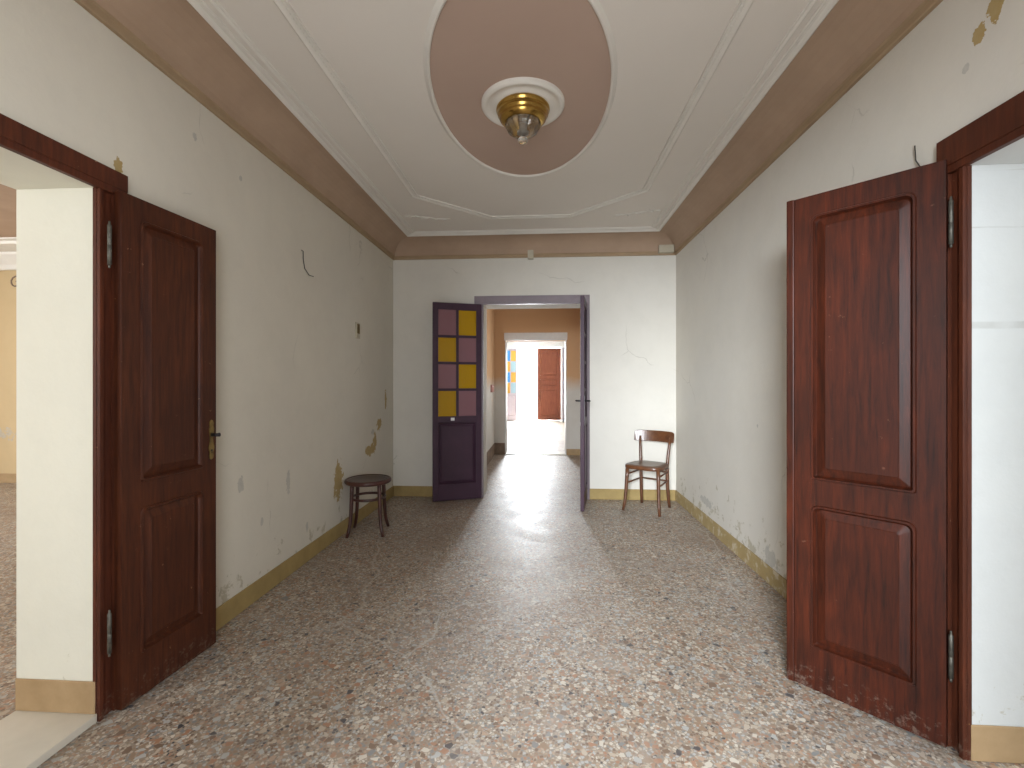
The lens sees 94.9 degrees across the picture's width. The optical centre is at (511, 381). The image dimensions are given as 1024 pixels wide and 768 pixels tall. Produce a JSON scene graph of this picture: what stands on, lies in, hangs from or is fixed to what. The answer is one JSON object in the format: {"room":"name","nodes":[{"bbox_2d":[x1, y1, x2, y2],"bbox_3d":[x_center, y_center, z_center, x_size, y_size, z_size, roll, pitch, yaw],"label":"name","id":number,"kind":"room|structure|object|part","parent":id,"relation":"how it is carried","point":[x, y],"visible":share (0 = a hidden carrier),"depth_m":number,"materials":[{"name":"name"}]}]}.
{"room":"entrance hall","nodes":[
{"label":"entrance hall","id":0,"kind":"room"},
{"bbox_2d":[0,270,15,473],"bbox_3d":[-4.580,-0.300,6.035,5.865,3.200,0.200,0,0,4],"label":"wall","id":1,"kind":"structure","parent":0,"point":[7,291],"depth_m":6.06,"materials":[{"name":"paint"}]},
{"bbox_2d":[0,473,15,482],"bbox_3d":[-4.487,1.240,5.923,5.665,0.120,0.010,0,0,4],"label":"baseboard","id":2,"kind":"structure","parent":1,"relation":"attached to","point":[4,478],"depth_m":6.05,"materials":[{"name":"beige paint"}]},
{"bbox_2d":[0,184,15,236],"bbox_3d":[-4.803,-1.750,2.657,5.865,0.100,6.970,0,0,4],"label":"ceiling","id":3,"kind":"structure","parent":0,"point":[7,194],"depth_m":4.69,"materials":[{"name":"brown paint"}]},
{"bbox_2d":[0,0,392,681],"bbox_3d":[-1.714,-0.250,2.423,0.330,3.100,5.910,0,0,4],"label":"wall","id":4,"kind":"structure","parent":0,"point":[304,405],"depth_m":2.29,"materials":[{"name":"paint"}]},
{"bbox_2d":[0,237,15,269],"bbox_3d":[-4.703,-1.570,2.650,5.665,0.260,6.570,0,0,4],"label":"crown molding","id":5,"kind":"structure","parent":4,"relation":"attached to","point":[7,244],"depth_m":5.89,"materials":[{"name":"white paint"}]},
{"bbox_2d":[15,678,94,713],"bbox_3d":[-1.756,1.208,1.806,0.328,0.125,0.006,0,0,4],"label":"baseboard","id":6,"kind":"structure","parent":4,"relation":"attached to","point":[39,695],"depth_m":1.80,"materials":[{"name":"beige paint"}]},
{"bbox_2d":[0,113,127,721],"bbox_3d":[-1.619,0.233,1.284,0.038,2.135,1.254,0,0,4],"label":"door frame","id":7,"kind":"structure","parent":4,"relation":"attached to","point":[16,137],"depth_m":1.80,"materials":[{"name":"brown wood"}]},
{"bbox_2d":[107,191,220,709],"bbox_3d":[-1.500,0.270,2.061,0.086,2.040,0.539,0,0,8],"label":"door","id":8,"kind":"structure","parent":4,"relation":"in","point":[165,434],"depth_m":2.03,"materials":[{"name":"brown wood"}]},
{"bbox_3d":[-1.516,-0.128,2.089,0.046,1.075,0.327,0,0,8],"label":"panel","id":9,"kind":"part","parent":8,"relation":"part of","materials":[{"name":"brown wood"}]},
{"bbox_3d":[-1.516,0.815,2.089,0.046,0.600,0.327,0,0,8],"label":"panel","id":10,"kind":"part","parent":8,"relation":"part of","materials":[{"name":"brown wood"}]},
{"bbox_3d":[-1.446,0.258,2.296,0.044,0.019,0.024,0,0,8],"label":"lever handle","id":11,"kind":"part","parent":8,"relation":"part of","materials":[{"name":"metal"}]},
{"bbox_2d":[216,486,393,630],"bbox_3d":[-1.465,1.241,3.634,0.008,0.118,3.460,0,0,4],"label":"baseboard","id":12,"kind":"structure","parent":4,"relation":"attached to","point":[238,603],"depth_m":3.08,"materials":[{"name":"paint"}]},
{"bbox_2d":[301,250,313,276],"bbox_3d":[-1.479,-0.855,3.398,0.019,0.165,0.153,0,0,4],"label":"loose wire","id":13,"kind":"object","parent":4,"relation":"attached to","point":[301,250],"visible":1,"depth_m":3.34,"materials":[{"name":"grey"}]},
{"bbox_2d":[355,322,359,338],"bbox_3d":[-1.418,-0.472,4.323,0.016,0.145,0.090,0,0,4],"label":"wall plate","id":14,"kind":"object","parent":4,"relation":"attached to","point":[357,325],"visible":1,"depth_m":4.30,"materials":[{"name":"beige plastic"}]},
{"bbox_2d":[74,0,942,259],"bbox_3d":[0.037,-1.498,2.458,3.180,0.215,5.630,0,0,4],"label":"crown molding","id":15,"kind":"structure","parent":4,"relation":"attached to","point":[855,35],"depth_m":2.65,"materials":[{"name":"brown paint"}]},
{"bbox_2d":[487,309,493,451],"bbox_3d":[-0.506,-0.250,7.059,0.200,3.100,2.780,0,0,4],"label":"wall","id":16,"kind":"structure","parent":0,"point":[490,312],"depth_m":7.81,"materials":[{"name":"paint"}]},
{"bbox_2d":[487,443,504,464],"bbox_3d":[-0.311,1.195,7.046,0.191,0.210,2.780,0,0,4],"label":"baseboard","id":17,"kind":"structure","parent":16,"relation":"attached to","point":[497,448],"depth_m":8.42,"materials":[{"name":"brown paint"}]},
{"bbox_2d":[0,420,1023,767],"bbox_3d":[-0.446,1.330,6.919,14.600,0.060,18.150,0,0,4],"label":"floor","id":18,"kind":"structure","parent":0,"point":[516,625],"depth_m":2.21,"materials":[{"name":"stone"}]},
{"bbox_2d":[0,711,96,767],"bbox_3d":[-1.787,1.285,1.295,0.334,0.030,1.030,0,0,4],"label":"threshold","id":19,"kind":"object","parent":18,"relation":"on","point":[28,739],"visible":1,"depth_m":1.70,"materials":[{"name":"stone"}]},
{"bbox_2d":[344,474,391,537],"bbox_3d":[-1.246,1.069,4.076,0.392,0.471,0.392,0,0,-6],"label":"stool","id":20,"kind":"object","parent":18,"relation":"on","point":[365,480],"visible":1,"depth_m":3.97,"materials":[{"name":"brown wood"}]},
{"bbox_3d":[-1.361,1.079,3.936,0.034,0.450,0.079,0,0,43],"label":"leg","id":21,"kind":"part","parent":20,"relation":"part of","materials":[{"name":"brown wood"}]},
{"bbox_3d":[-1.386,1.079,4.190,0.079,0.450,0.034,0,0,43],"label":"leg","id":22,"kind":"part","parent":20,"relation":"part of","materials":[{"name":"brown wood"}]},
{"bbox_3d":[-1.246,0.845,4.076,0.344,0.014,0.344,0,0,-6],"label":"seat","id":23,"kind":"part","parent":20,"relation":"part of","materials":[{"name":"brown wood"}]},
{"bbox_3d":[-1.105,1.079,3.964,0.079,0.450,0.034,0,0,34],"label":"leg","id":24,"kind":"part","parent":20,"relation":"part of","materials":[{"name":"brown wood"}]},
{"bbox_3d":[-1.135,1.079,4.218,0.034,0.450,0.079,0,0,34],"label":"leg","id":25,"kind":"part","parent":20,"relation":"part of","materials":[{"name":"brown wood"}]},
{"bbox_2d":[506,451,565,454],"bbox_3d":[0.433,1.294,8.565,1.087,0.012,0.350,0,0,4],"label":"threshold","id":26,"kind":"object","parent":18,"relation":"on","point":[508,452],"visible":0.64,"depth_m":8.47,"materials":[{"name":"stone"}]},
{"bbox_2d":[622,430,673,516],"bbox_3d":[1.403,0.911,4.841,0.444,0.785,0.483,0,0,39],"label":"bistro chair","id":27,"kind":"object","parent":18,"relation":"on","point":[641,465],"visible":1,"depth_m":4.85,"materials":[{"name":"brown wood"}]},
{"bbox_3d":[1.154,1.081,4.774,0.081,0.445,0.037,0,0,-20],"label":"leg","id":28,"kind":"part","parent":27,"relation":"part of","materials":[{"name":"brown wood"}]},
{"bbox_3d":[1.389,0.940,5.055,0.043,0.726,0.092,0,0,12],"label":"leg","id":29,"kind":"part","parent":27,"relation":"part of","materials":[{"name":"brown wood"}]},
{"bbox_3d":[1.387,0.845,4.804,0.348,0.020,0.349,0,0,39],"label":"seat","id":30,"kind":"part","parent":27,"relation":"part of","materials":[{"name":"brown wood"}]},
{"bbox_3d":[1.519,0.575,4.999,0.430,0.114,0.090,0,0,39],"label":"backrest","id":31,"kind":"part","parent":27,"relation":"part of","materials":[{"name":"brown wood"}]},
{"bbox_3d":[1.422,1.081,4.560,0.037,0.445,0.081,0,0,7],"label":"leg","id":32,"kind":"part","parent":27,"relation":"part of","materials":[{"name":"brown wood"}]},
{"bbox_3d":[1.623,0.940,4.864,0.087,0.726,0.037,0,0,-32],"label":"leg","id":33,"kind":"part","parent":27,"relation":"part of","materials":[{"name":"brown wood"}]},
{"bbox_2d":[203,0,823,232],"bbox_3d":[0.084,-1.650,2.485,3.910,0.100,6.270,0,0,4],"label":"ceiling","id":34,"kind":"structure","parent":0,"point":[664,48],"depth_m":2.54,"materials":[{"name":"white paint"}]},
{"bbox_2d":[187,0,838,236],"bbox_3d":[0.037,-1.591,2.458,2.708,0.023,5.158,0,0,4],"label":"trim","id":35,"kind":"structure","parent":34,"relation":"attached to","point":[826,6],"depth_m":2.74,"materials":[{"name":"white paint"}]},
{"bbox_2d":[272,0,754,218],"bbox_3d":[0.056,-1.593,2.702,2.005,0.018,3.720,0,0,4],"label":"trim","id":36,"kind":"structure","parent":34,"relation":"attached to","point":[743,7],"depth_m":2.65,"materials":[{"name":"white paint"}]},
{"bbox_2d":[423,0,617,177],"bbox_3d":[0.058,-1.593,2.702,1.044,0.018,1.930,0,0,4],"label":"trim","id":37,"kind":"structure","parent":34,"relation":"attached to","point":[595,4],"depth_m":2.45,"materials":[{"name":"white paint"}]},
{"bbox_2d":[481,77,564,126],"bbox_3d":[0.063,-1.587,2.702,0.476,0.029,0.476,0,0,4],"label":"ceiling rose","id":38,"kind":"object","parent":34,"relation":"attached to","point":[551,93],"visible":0.54,"depth_m":2.57,"materials":[{"name":"white paint"}]},
{"bbox_2d":[496,93,549,144],"bbox_3d":[0.063,-1.470,2.702,0.308,0.205,0.308,0,0,4],"label":"ceiling light","id":39,"kind":"object","parent":38,"relation":"attached to","point":[522,115],"visible":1,"depth_m":2.62,"materials":[{"name":"gold metal"}]},
{"bbox_3d":[0.063,-1.451,2.702,0.205,0.076,0.205,0,0,4],"label":"lamp shade","id":40,"kind":"part","parent":39,"relation":"part of","materials":[{"name":"clear glass"}]},
{"bbox_2d":[405,210,659,220],"bbox_3d":[0.058,-1.597,2.703,2.432,0.014,3.761,0,0,4],"label":"trim","id":41,"kind":"structure","parent":34,"relation":"attached to","point":[651,211],"depth_m":4.50,"materials":[{"name":"white paint"}]},
{"bbox_2d":[393,255,675,493],"bbox_3d":[0.278,-0.250,5.434,3.910,3.100,0.360,0,0,4],"label":"wall","id":42,"kind":"structure","parent":0,"point":[633,298],"depth_m":5.21,"materials":[{"name":"white paint"}]},
{"bbox_2d":[432,302,480,501],"bbox_3d":[-0.602,0.213,5.168,0.538,2.157,0.048,0,0,-17],"label":"door","id":43,"kind":"structure","parent":42,"relation":"in","point":[456,327],"depth_m":5.15,"materials":[{"name":"paint"}]},
{"bbox_3d":[-0.710,-0.651,5.135,0.203,0.283,0.004,0,0,-17],"label":"glass pane","id":44,"kind":"part","parent":43,"relation":"part of","materials":[{"name":"pink"}]},
{"bbox_3d":[-0.710,-0.353,5.135,0.203,0.269,0.004,0,0,-17],"label":"glass pane","id":45,"kind":"part","parent":43,"relation":"part of","materials":[{"name":"yellow glass"}]},
{"bbox_3d":[-0.710,-0.062,5.135,0.203,0.269,0.004,0,0,-17],"label":"glass pane","id":46,"kind":"part","parent":43,"relation":"part of","materials":[{"name":"pink"}]},
{"bbox_3d":[-0.710,0.236,5.135,0.203,0.283,0.004,0,0,-17],"label":"glass pane","id":47,"kind":"part","parent":43,"relation":"part of","materials":[{"name":"yellow glass"}]},
{"bbox_3d":[-0.602,0.780,5.168,0.423,0.680,0.048,0,0,-17],"label":"panel","id":48,"kind":"part","parent":43,"relation":"part of","materials":[{"name":"paint"}]},
{"bbox_3d":[-0.495,-0.651,5.202,0.203,0.283,0.004,0,0,-17],"label":"glass pane","id":49,"kind":"part","parent":43,"relation":"part of","materials":[{"name":"orange"}]},
{"bbox_3d":[-0.495,-0.353,5.202,0.203,0.269,0.004,0,0,-17],"label":"glass pane","id":50,"kind":"part","parent":43,"relation":"part of","materials":[{"name":"red"}]},
{"bbox_3d":[-0.495,-0.062,5.202,0.203,0.269,0.004,0,0,-17],"label":"glass pane","id":51,"kind":"part","parent":43,"relation":"part of","materials":[{"name":"orange"}]},
{"bbox_3d":[-0.495,0.236,5.202,0.203,0.283,0.004,0,0,-17],"label":"glass pane","id":52,"kind":"part","parent":43,"relation":"part of","materials":[{"name":"red"}]},
{"bbox_2d":[528,250,533,259],"bbox_3d":[0.207,-1.417,5.234,0.065,0.097,0.052,0,0,4],"label":"junction box","id":53,"kind":"object","parent":42,"relation":"attached to","point":[530,252],"visible":1,"depth_m":5.21,"materials":[{"name":"beige plastic"}]},
{"bbox_2d":[474,295,589,498],"bbox_3d":[0.219,0.168,5.256,1.286,2.265,0.042,0,0,4],"label":"door frame","id":54,"kind":"structure","parent":42,"relation":"attached to","point":[526,299],"depth_m":5.24,"materials":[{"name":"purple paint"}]},
{"bbox_2d":[394,486,674,500],"bbox_3d":[0.221,1.241,5.253,3.144,0.118,0.008,0,0,4],"label":"baseboard","id":55,"kind":"structure","parent":42,"relation":"attached to","point":[421,491],"depth_m":5.19,"materials":[{"name":"paint"}]},
{"bbox_2d":[575,295,590,511],"bbox_3d":[0.755,0.213,4.936,0.154,2.157,0.505,0,0,12],"label":"door","id":56,"kind":"structure","parent":42,"relation":"in","point":[583,400],"depth_m":4.69,"materials":[{"name":"paint"}]},
{"bbox_3d":[0.755,0.213,4.936,0.036,2.157,0.505,0,0,12],"label":"frame","id":57,"kind":"part","parent":56,"relation":"part of","materials":[{"name":"paint"}]},
{"bbox_3d":[0.755,0.780,4.936,0.048,0.680,0.389,0,0,12],"label":"panel","id":58,"kind":"part","parent":56,"relation":"part of","materials":[{"name":"paint"}]},
{"bbox_2d":[658,245,673,253],"bbox_3d":[1.675,-1.445,5.109,0.160,0.080,0.067,0,0,4],"label":"junction box","id":59,"kind":"object","parent":42,"relation":"attached to","point":[662,249],"visible":1,"depth_m":5.08,"materials":[{"name":"beige plastic"}]},
{"bbox_2d":[507,342,564,420],"bbox_3d":[0.947,-0.250,15.872,4.000,3.100,0.300,0,0,4],"label":"wall","id":60,"kind":"structure","parent":0,"point":[515,345],"depth_m":15.73,"materials":[{"name":"white paint"}]},
{"bbox_2d":[507,348,516,420],"bbox_3d":[-0.051,0.086,15.686,0.430,2.412,0.048,0,0,-15],"label":"door","id":61,"kind":"structure","parent":60,"relation":"in","point":[511,352],"depth_m":15.70,"materials":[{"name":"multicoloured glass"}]},
{"bbox_3d":[-0.144,-0.875,15.660,0.172,0.347,0.004,0,0,-15],"label":"glass pane","id":62,"kind":"part","parent":61,"relation":"part of","materials":[{"name":"blue glass"}]},
{"bbox_3d":[-0.144,-0.512,15.660,0.172,0.333,0.004,0,0,-15],"label":"glass pane","id":63,"kind":"part","parent":61,"relation":"part of","materials":[{"name":"orange"}]},
{"bbox_3d":[-0.144,-0.158,15.660,0.172,0.333,0.004,0,0,-15],"label":"glass pane","id":64,"kind":"part","parent":61,"relation":"part of","materials":[{"name":"blue glass"}]},
{"bbox_3d":[-0.144,0.204,15.660,0.172,0.347,0.004,0,0,-15],"label":"glass pane","id":65,"kind":"part","parent":61,"relation":"part of","materials":[{"name":"orange glass"}]},
{"bbox_3d":[-0.051,0.780,15.686,0.360,0.680,0.048,0,0,-16],"label":"panel","id":66,"kind":"part","parent":61,"relation":"part of","materials":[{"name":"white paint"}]},
{"bbox_3d":[0.043,-0.875,15.712,0.172,0.347,0.004,0,0,-15],"label":"glass pane","id":67,"kind":"part","parent":61,"relation":"part of","materials":[{"name":"orange"}]},
{"bbox_3d":[0.043,-0.512,15.712,0.172,0.333,0.004,0,0,-15],"label":"glass pane","id":68,"kind":"part","parent":61,"relation":"part of","materials":[{"name":"blue glass"}]},
{"bbox_3d":[0.043,-0.158,15.712,0.172,0.333,0.004,0,0,-15],"label":"glass pane","id":69,"kind":"part","parent":61,"relation":"part of","materials":[{"name":"orange"}]},
{"bbox_3d":[0.043,0.204,15.712,0.172,0.347,0.004,0,0,-15],"label":"glass pane","id":70,"kind":"part","parent":61,"relation":"part of","materials":[{"name":"blue glass"}]},
{"bbox_2d":[538,348,560,419],"bbox_3d":[1.254,0.075,15.852,0.780,2.430,0.057,0,0,4],"label":"door","id":71,"kind":"structure","parent":60,"relation":"in","point":[549,359],"depth_m":15.83,"materials":[{"name":"red wood"}]},
{"bbox_3d":[1.254,-0.630,15.852,0.600,0.820,0.057,0,0,4],"label":"panel","id":72,"kind":"part","parent":71,"relation":"part of","materials":[{"name":"red wood"}]},
{"bbox_3d":[1.254,0.015,15.852,0.600,0.230,0.057,0,0,4],"label":"panel","id":73,"kind":"part","parent":71,"relation":"part of","materials":[{"name":"red wood"}]},
{"bbox_3d":[1.254,0.695,15.852,0.600,0.890,0.057,0,0,4],"label":"panel","id":74,"kind":"part","parent":71,"relation":"part of","materials":[{"name":"red wood"}]},
{"bbox_2d":[562,347,564,421],"bbox_3d":[1.683,0.086,15.354,0.053,2.412,0.580,0,0,11],"label":"door","id":75,"kind":"structure","parent":60,"relation":"in","point":[563,348],"depth_m":15.08,"materials":[{"name":"white paint"}]},
{"bbox_2d":[494,308,579,448],"bbox_3d":[0.465,-0.250,8.563,4.000,3.100,0.350,0,0,4],"label":"wall","id":76,"kind":"structure","parent":0,"point":[567,320],"depth_m":8.38,"materials":[{"name":"paint"}]},
{"bbox_2d":[504,332,566,454],"bbox_3d":[0.433,0.210,8.560,1.127,2.180,0.380,0,0,4],"label":"door frame","id":77,"kind":"structure","parent":76,"relation":"attached to","point":[552,335],"depth_m":8.38,"materials":[{"name":"white paint"}]},
{"bbox_2d":[676,0,1023,726],"bbox_3d":[1.813,-0.250,2.190,0.420,3.100,5.910,0,0,4],"label":"wall","id":78,"kind":"structure","parent":0,"point":[964,59],"depth_m":2.02,"materials":[{"name":"paint"}]},
{"bbox_2d":[675,490,786,599],"bbox_3d":[1.680,1.241,3.427,0.008,0.118,3.460,0,0,4],"label":"baseboard","id":79,"kind":"structure","parent":78,"relation":"attached to","point":[773,578],"depth_m":3.47,"materials":[{"name":"yellow paint"}]},
{"bbox_2d":[787,159,953,747],"bbox_3d":[1.382,0.253,1.854,0.052,2.075,0.532,0,0,-40],"label":"door","id":80,"kind":"structure","parent":78,"relation":"in","point":[867,261],"depth_m":1.82,"materials":[{"name":"red wood"}]},
{"bbox_3d":[1.381,-0.145,1.860,0.046,1.110,0.343,0,0,-40],"label":"panel","id":81,"kind":"part","parent":80,"relation":"part of","materials":[{"name":"red wood"}]},
{"bbox_3d":[1.381,0.815,1.860,0.046,0.600,0.343,0,0,-40],"label":"panel","id":82,"kind":"part","parent":80,"relation":"part of","materials":[{"name":"red wood"}]},
{"bbox_2d":[914,146,919,165],"bbox_3d":[1.572,-0.859,1.797,0.018,0.122,0.071,0,0,4],"label":"loose wire","id":83,"kind":"object","parent":78,"relation":"attached to","point":[914,146],"visible":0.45,"depth_m":1.83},
{"bbox_2d":[936,91,1023,760],"bbox_3d":[1.525,0.215,1.089,0.038,2.170,1.249,0,0,4],"label":"door frame","id":84,"kind":"structure","parent":78,"relation":"attached to","point":[1002,126],"depth_m":1.63,"materials":[{"name":"brown wood"}]},
{"bbox_2d":[971,725,1023,763],"bbox_3d":[1.779,1.238,1.598,0.410,0.125,0.006,0,0,4],"label":"baseboard","id":85,"kind":"structure","parent":78,"relation":"attached to","point":[1002,744],"depth_m":1.60,"materials":[{"name":"beige paint"}]},
{"bbox_3d":[1.280,-0.250,6.941,0.200,3.100,2.780,0,0,4],"label":"wall","id":86,"kind":"structure","parent":0,"visible":0},
{"bbox_2d":[566,449,579,454],"bbox_3d":[1.028,1.245,6.957,0.304,0.110,2.780,0,0,4],"label":"baseboard","id":87,"kind":"structure","parent":86,"relation":"attached to","point":[568,451],"depth_m":8.34,"materials":[{"name":"beige paint"}]},
{"label":"outside","id":88,"kind":"structure","parent":0,"visible":0},
{"bbox_2d":[517,403,537,419],"bbox_3d":[1.512,1.370,22.925,24.000,0.060,14.050,0,0,4],"label":"paving","id":89,"kind":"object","parent":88,"point":[525,411],"depth_m":21.35,"materials":[{"name":"white"}]}
]}

